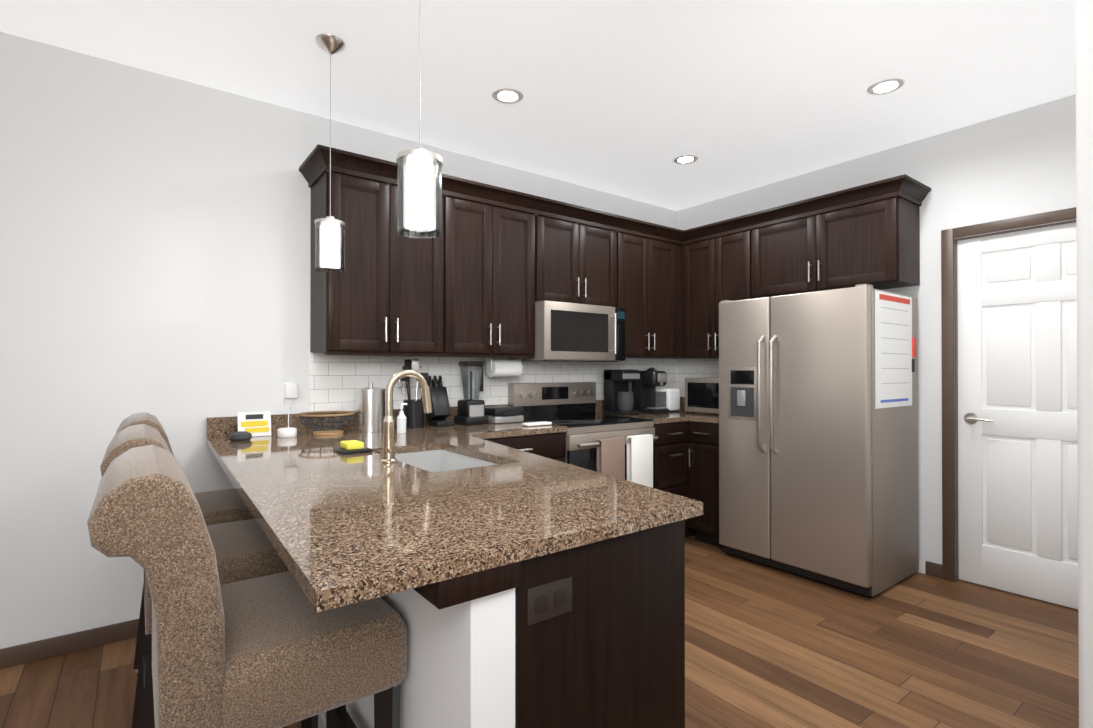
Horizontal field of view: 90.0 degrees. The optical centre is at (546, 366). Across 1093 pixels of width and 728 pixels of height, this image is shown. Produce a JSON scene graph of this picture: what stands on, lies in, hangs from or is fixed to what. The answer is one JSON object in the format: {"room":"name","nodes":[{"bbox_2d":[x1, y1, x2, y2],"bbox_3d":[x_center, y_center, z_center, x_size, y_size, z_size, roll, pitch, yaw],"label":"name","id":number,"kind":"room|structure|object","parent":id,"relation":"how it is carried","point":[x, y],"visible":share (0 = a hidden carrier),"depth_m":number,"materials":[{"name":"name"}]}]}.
{"room":"kitchen","nodes":[
{"label":"kitchen","id":0,"kind":"room"},
{"bbox_2d":[0,32,675,648],"bbox_3d":[-1.903,-0.072,2.672,7.840,2.680,0.121,0,0,-37],"label":"wall","id":1,"kind":"structure","parent":0,"point":[154,244],"depth_m":2.55,"materials":[{"name":"paint"}]},
{"bbox_2d":[0,619,138,668],"bbox_3d":[-3.208,1.221,1.602,4.177,0.082,0.013,0,0,-37],"label":"baseboard","id":2,"kind":"structure","parent":1,"relation":"attached to","point":[11,656],"depth_m":2.41,"materials":[{"name":"brown"}]},
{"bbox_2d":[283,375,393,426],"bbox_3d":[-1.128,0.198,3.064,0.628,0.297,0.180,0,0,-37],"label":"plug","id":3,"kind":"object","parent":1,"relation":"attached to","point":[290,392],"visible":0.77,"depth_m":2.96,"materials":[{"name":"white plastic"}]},
{"bbox_2d":[307,148,458,355],"bbox_3d":[-0.924,-0.586,3.116,0.717,1.012,0.329,0,0,-37],"label":"upper cabinet","id":4,"kind":"object","parent":1,"relation":"attached to","point":[396,294],"depth_m":2.94,"materials":[{"name":"brown wood"}]},
{"bbox_2d":[310,352,677,411],"bbox_3d":[-0.069,0.082,3.968,3.110,0.355,0.007,0,0,-37],"label":"tile backsplash","id":5,"kind":"structure","parent":1,"relation":"attached to","point":[336,381],"depth_m":3.51,"materials":[{"name":"white tile"}]},
{"bbox_2d":[459,180,546,357],"bbox_3d":[-0.427,-0.584,3.489,0.784,1.012,0.329,0,0,-37],"label":"upper cabinet","id":6,"kind":"object","parent":1,"relation":"attached to","point":[486,271],"depth_m":3.38,"materials":[{"name":"brown wood"}]},
{"bbox_2d":[486,358,522,377],"bbox_3d":[-0.280,0.006,3.615,0.240,0.127,0.124,0,0,-37],"label":"paper towel holder","id":7,"kind":"object","parent":6,"relation":"attached to","point":[497,368],"visible":0.98,"depth_m":3.56,"materials":[{"name":"white paper"}]},
{"bbox_2d":[547,200,618,306],"bbox_3d":[0.127,-0.757,3.906,0.735,0.662,0.329,0,0,-37],"label":"upper cabinet","id":8,"kind":"object","parent":1,"relation":"attached to","point":[583,243],"depth_m":3.78,"materials":[{"name":"brown wood"}]},
{"bbox_2d":[509,300,624,361],"bbox_3d":[0.167,-0.230,3.851,0.725,0.386,0.457,0,0,-37],"label":"over-the-range microwave","id":9,"kind":"object","parent":8,"relation":"attached to","point":[569,332],"visible":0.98,"depth_m":3.66,"materials":[{"name":"silver metal"}]},
{"bbox_2d":[619,216,670,358],"bbox_3d":[0.655,-0.580,4.301,0.718,1.012,0.329,0,0,-37],"label":"upper cabinet","id":10,"kind":"object","parent":1,"relation":"attached to","point":[644,248],"depth_m":4.16,"materials":[{"name":"brown wood"}]},
{"bbox_2d":[318,588,514,727],"bbox_3d":[-0.795,0.824,1.963,0.112,0.881,2.317,0,0,-37],"label":"wall","id":11,"kind":"structure","parent":0,"point":[460,673],"depth_m":1.08,"materials":[{"name":"paint"}]},
{"bbox_2d":[0,0,1075,210],"bbox_3d":[0.234,-1.452,-0.168,7.840,0.050,7.240,0,0,-37],"label":"ceiling","id":12,"kind":"structure","parent":0,"point":[631,99],"depth_m":2.59,"materials":[{"name":"paint"}]},
{"bbox_2d":[314,33,345,272],"bbox_3d":[-0.939,-0.916,2.375,0.126,0.994,0.126,0,0,-37],"label":"pendant light","id":13,"kind":"object","parent":12,"relation":"hanging from","point":[330,243],"visible":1,"depth_m":2.34,"materials":[{"name":"white glass"}]},
{"bbox_2d":[396,0,442,238],"bbox_3d":[-0.351,-0.893,1.516,0.126,1.049,0.126,0,0,-37],"label":"pendant light","id":14,"kind":"object","parent":12,"relation":"hanging from","point":[419,192],"visible":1,"depth_m":1.48,"materials":[{"name":"white glass"}]},
{"bbox_2d":[492,88,522,103],"bbox_3d":[-0.201,-1.408,2.844,0.163,0.005,0.163,0,0,8],"label":"recessed light","id":15,"kind":"object","parent":12,"relation":"in","point":[512,95],"depth_m":2.83,"materials":[{"name":"white"}]},
{"bbox_2d":[673,155,697,163],"bbox_3d":[0.942,-1.403,3.702,0.163,0.005,0.163,0,0,8],"label":"recessed light","id":16,"kind":"object","parent":12,"relation":"in","point":[683,159],"depth_m":3.69,"materials":[{"name":"white"}]},
{"bbox_2d":[867,78,904,94],"bbox_3d":[1.707,-1.408,2.750,0.163,0.005,0.163,0,0,8],"label":"recessed light","id":17,"kind":"object","parent":12,"relation":"in","point":[885,86],"depth_m":2.74,"materials":[{"name":"white"}]},
{"bbox_2d":[0,535,1078,727],"bbox_3d":[0.234,1.278,-0.182,7.840,0.050,7.240,0,0,-37],"label":"floor","id":18,"kind":"structure","parent":0,"point":[768,647],"depth_m":2.34,"materials":[{"name":"brown wood"}]},
{"bbox_2d":[116,412,254,711],"bbox_3d":[-1.419,0.728,2.244,0.555,1.075,0.476,0,0,-37],"label":"bar stool","id":19,"kind":"object","parent":18,"relation":"on","point":[222,506],"visible":0.19,"depth_m":2.17,"materials":[{"name":"fabric"}]},
{"bbox_2d":[100,424,317,727],"bbox_3d":[-1.055,0.726,1.742,0.555,1.075,0.476,0,0,-37],"label":"bar stool","id":20,"kind":"object","parent":18,"relation":"on","point":[244,549],"visible":0.33,"depth_m":1.62,"materials":[{"name":"fabric"}]},
{"bbox_2d":[87,445,406,727],"bbox_3d":[-0.663,0.723,1.236,0.555,1.075,0.476,0,0,-37],"label":"bar stool","id":21,"kind":"object","parent":18,"relation":"on","point":[274,651],"visible":0.83,"depth_m":1.03,"materials":[{"name":"fabric"}]},
{"bbox_2d":[206,409,722,727],"bbox_3d":[-0.594,0.757,2.106,1.140,1.015,2.330,0,0,-37],"label":"kitchen counter","id":22,"kind":"object","parent":18,"relation":"on","point":[588,565],"depth_m":1.29,"materials":[{"name":"brown stone"}]},
{"bbox_2d":[229,431,251,440],"bbox_3d":[-1.467,0.331,2.622,0.098,0.042,0.098,0,0,-37],"label":"speaker","id":23,"kind":"object","parent":22,"relation":"on","point":[241,436],"visible":1,"depth_m":2.59},
{"bbox_2d":[237,411,270,436],"bbox_3d":[-1.483,0.291,2.777,0.150,0.124,0.034,0,0,-37],"label":"sign","id":24,"kind":"object","parent":22,"relation":"on","point":[255,424],"visible":0.96,"depth_m":2.78,"materials":[{"name":"white paper"}]},
{"bbox_2d":[277,427,296,437],"bbox_3d":[-1.311,0.330,2.764,0.090,0.044,0.090,0,0,-37],"label":"puck","id":25,"kind":"object","parent":22,"relation":"on","point":[286,432],"visible":1,"depth_m":2.73,"materials":[{"name":"white plastic"}]},
{"bbox_2d":[298,411,354,434],"bbox_3d":[-1.163,0.298,2.901,0.282,0.110,0.282,0,0,-37],"label":"wire basket","id":26,"kind":"object","parent":22,"relation":"on","point":[331,431],"visible":1,"depth_m":2.85,"materials":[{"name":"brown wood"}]},
{"bbox_2d":[333,440,372,453],"bbox_3d":[-0.806,0.330,2.275,0.120,0.040,0.150,0,0,-37],"label":"tray","id":27,"kind":"object","parent":22,"relation":"on","point":[350,446],"visible":1,"depth_m":2.23,"materials":[{"name":"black plastic"}]},
{"bbox_2d":[355,383,385,431],"bbox_3d":[-0.974,0.221,3.031,0.168,0.265,0.168,0,0,-37],"label":"canister","id":28,"kind":"object","parent":22,"relation":"on","point":[370,408],"visible":0.94,"depth_m":2.96,"materials":[{"name":"silver metal"}]},
{"bbox_2d":[397,403,406,432],"bbox_3d":[-0.778,0.274,2.940,0.056,0.158,0.052,0,0,-37],"label":"soap dispenser","id":29,"kind":"object","parent":22,"relation":"on","point":[401,422],"visible":1,"depth_m":2.92,"materials":[{"name":"white plastic"}]},
{"bbox_2d":[380,370,431,462],"bbox_3d":[-0.509,0.179,2.030,0.200,0.339,0.100,0,0,-37],"label":"faucet","id":30,"kind":"object","parent":22,"relation":"on","point":[389,451],"visible":1,"depth_m":2.00,"materials":[{"name":"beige metal"}]},
{"bbox_2d":[450,404,597,413],"bbox_3d":[-0.326,0.763,3.214,0.797,1.015,0.880,0,0,-37],"label":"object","id":31,"kind":"object","parent":22,"relation":"on","point":[454,407],"depth_m":3.74,"materials":[{"name":"brown stone"}]},
{"bbox_2d":[399,359,427,427],"bbox_3d":[-0.779,0.155,3.227,0.171,0.400,0.124,0,0,-37],"label":"utensil crock","id":32,"kind":"object","parent":31,"relation":"on","point":[413,411],"visible":0.71,"depth_m":3.18,"materials":[{"name":"black plastic"}]},
{"bbox_2d":[426,376,453,426],"bbox_3d":[-0.665,0.204,3.353,0.110,0.302,0.214,0,0,-37],"label":"knife block","id":33,"kind":"object","parent":31,"relation":"on","point":[439,414],"visible":0.9,"depth_m":3.32,"materials":[{"name":"black plastic"}]},
{"bbox_2d":[454,361,487,424],"bbox_3d":[-0.472,0.161,3.433,0.165,0.390,0.170,0,0,-37],"label":"blender","id":34,"kind":"object","parent":31,"relation":"on","point":[470,411],"visible":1,"depth_m":3.40,"materials":[{"name":"black plastic"}]},
{"bbox_2d":[484,406,523,423],"bbox_3d":[-0.284,0.309,3.545,0.220,0.095,0.225,0,0,-37],"label":"press","id":35,"kind":"object","parent":31,"relation":"on","point":[502,414],"visible":0.75,"depth_m":3.47,"materials":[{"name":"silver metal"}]},
{"bbox_2d":[522,421,551,425],"bbox_3d":[-0.057,0.346,3.325,0.180,0.018,0.070,0,0,-37],"label":"spoon rest","id":36,"kind":"object","parent":31,"relation":"on","point":[537,423],"visible":1,"depth_m":3.30,"materials":[{"name":"white ceramic"}]},
{"bbox_2d":[595,397,718,444],"bbox_3d":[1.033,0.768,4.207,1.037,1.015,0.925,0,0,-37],"label":"countertop","id":37,"kind":"structure","parent":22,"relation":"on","point":[695,426],"depth_m":3.90,"materials":[{"name":"brown stone"}]},
{"bbox_2d":[604,369,639,414],"bbox_3d":[0.572,0.189,4.171,0.180,0.340,0.213,0,0,-37],"label":"coffee maker","id":38,"kind":"object","parent":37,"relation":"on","point":[618,398],"visible":1,"depth_m":4.12,"materials":[{"name":"black plastic"}]},
{"bbox_2d":[632,367,668,413],"bbox_3d":[0.821,0.182,4.306,0.170,0.357,0.255,0,0,-37],"label":"brewer","id":39,"kind":"object","parent":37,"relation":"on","point":[644,388],"visible":0.92,"depth_m":4.28,"materials":[{"name":"black plastic"}]},
{"bbox_2d":[656,388,679,411],"bbox_3d":[0.954,0.269,4.490,0.144,0.185,0.260,0,0,-37],"label":"toaster","id":40,"kind":"object","parent":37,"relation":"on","point":[669,398],"visible":0.62,"depth_m":4.39,"materials":[{"name":"white"}]},
{"bbox_2d":[685,377,718,413],"bbox_3d":[1.383,0.222,4.212,0.392,0.275,0.480,0,0,-37],"label":"countertop microwave","id":41,"kind":"object","parent":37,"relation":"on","point":[701,395],"visible":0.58,"depth_m":4.15,"materials":[{"name":"silver metal"}]},
{"bbox_2d":[508,382,657,487],"bbox_3d":[0.255,0.693,3.741,0.762,1.160,0.731,0,0,-37],"label":"range","id":42,"kind":"object","parent":18,"relation":"on","point":[570,406],"visible":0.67,"depth_m":3.77,"materials":[{"name":"stainless steel"},{"name":"black glass"}]},
{"bbox_2d":[597,437,624,479],"bbox_3d":[0.402,0.609,3.411,0.200,0.325,0.048,0,0,-37],"label":"towel","id":43,"kind":"object","parent":42,"relation":"hanging from","point":[610,456],"depth_m":3.39,"materials":[{"name":"brown fabric"}]},
{"bbox_2d":[627,434,652,487],"bbox_3d":[0.610,0.635,3.567,0.200,0.375,0.048,0,0,-37],"label":"towel","id":44,"kind":"object","parent":42,"relation":"hanging from","point":[640,448],"depth_m":3.54,"materials":[{"name":"white fabric"}]},
{"bbox_2d":[719,284,918,597],"bbox_3d":[1.699,0.412,3.501,0.760,1.720,0.959,0,0,-37],"label":"refrigerator","id":45,"kind":"object","parent":18,"relation":"on","point":[818,436],"visible":1,"depth_m":3.20,"materials":[{"name":"stainless steel"},{"name":"black plastic"},{"name":"paper"}]},
{"bbox_2d":[676,99,1059,581],"bbox_3d":[3.320,-0.075,2.135,0.130,2.680,6.990,0,0,-37],"label":"wall","id":46,"kind":"structure","parent":0,"point":[1007,166],"depth_m":3.31,"materials":[{"name":"paint"}]},
{"bbox_2d":[678,358,718,396],"bbox_3d":[1.466,0.085,4.506,0.007,0.355,0.930,0,0,-37],"label":"tile backsplash","id":47,"kind":"structure","parent":46,"relation":"attached to","point":[706,367],"depth_m":4.73,"materials":[{"name":"white tile"}]},
{"bbox_2d":[683,212,758,358],"bbox_3d":[1.404,-0.580,4.247,0.403,1.012,0.697,0,0,-37],"label":"upper cabinet","id":48,"kind":"object","parent":46,"relation":"attached to","point":[721,258],"depth_m":4.19,"materials":[{"name":"brown wood"}]},
{"bbox_2d":[759,176,922,297],"bbox_3d":[1.888,-0.796,3.663,0.330,0.587,0.955,0,0,-37],"label":"upper cabinet","id":49,"kind":"object","parent":46,"relation":"attached to","point":[869,234],"depth_m":3.42,"materials":[{"name":"brown wood"}]},
{"bbox_2d":[941,207,1077,608],"bbox_3d":[2.697,0.223,2.936,0.143,2.092,0.942,0,0,-37],"label":"pantry door","id":50,"kind":"structure","parent":46,"relation":"in","point":[1009,445],"depth_m":3.06,"materials":[{"name":"white wood"}]},
{"bbox_2d":[1060,0,1092,727],"bbox_3d":[2.063,-0.077,1.786,2.300,2.680,0.120,0,0,-37],"label":"wall","id":51,"kind":"structure","parent":0,"point":[1076,110],"depth_m":1.13,"materials":[{"name":"paint"}]}
]}

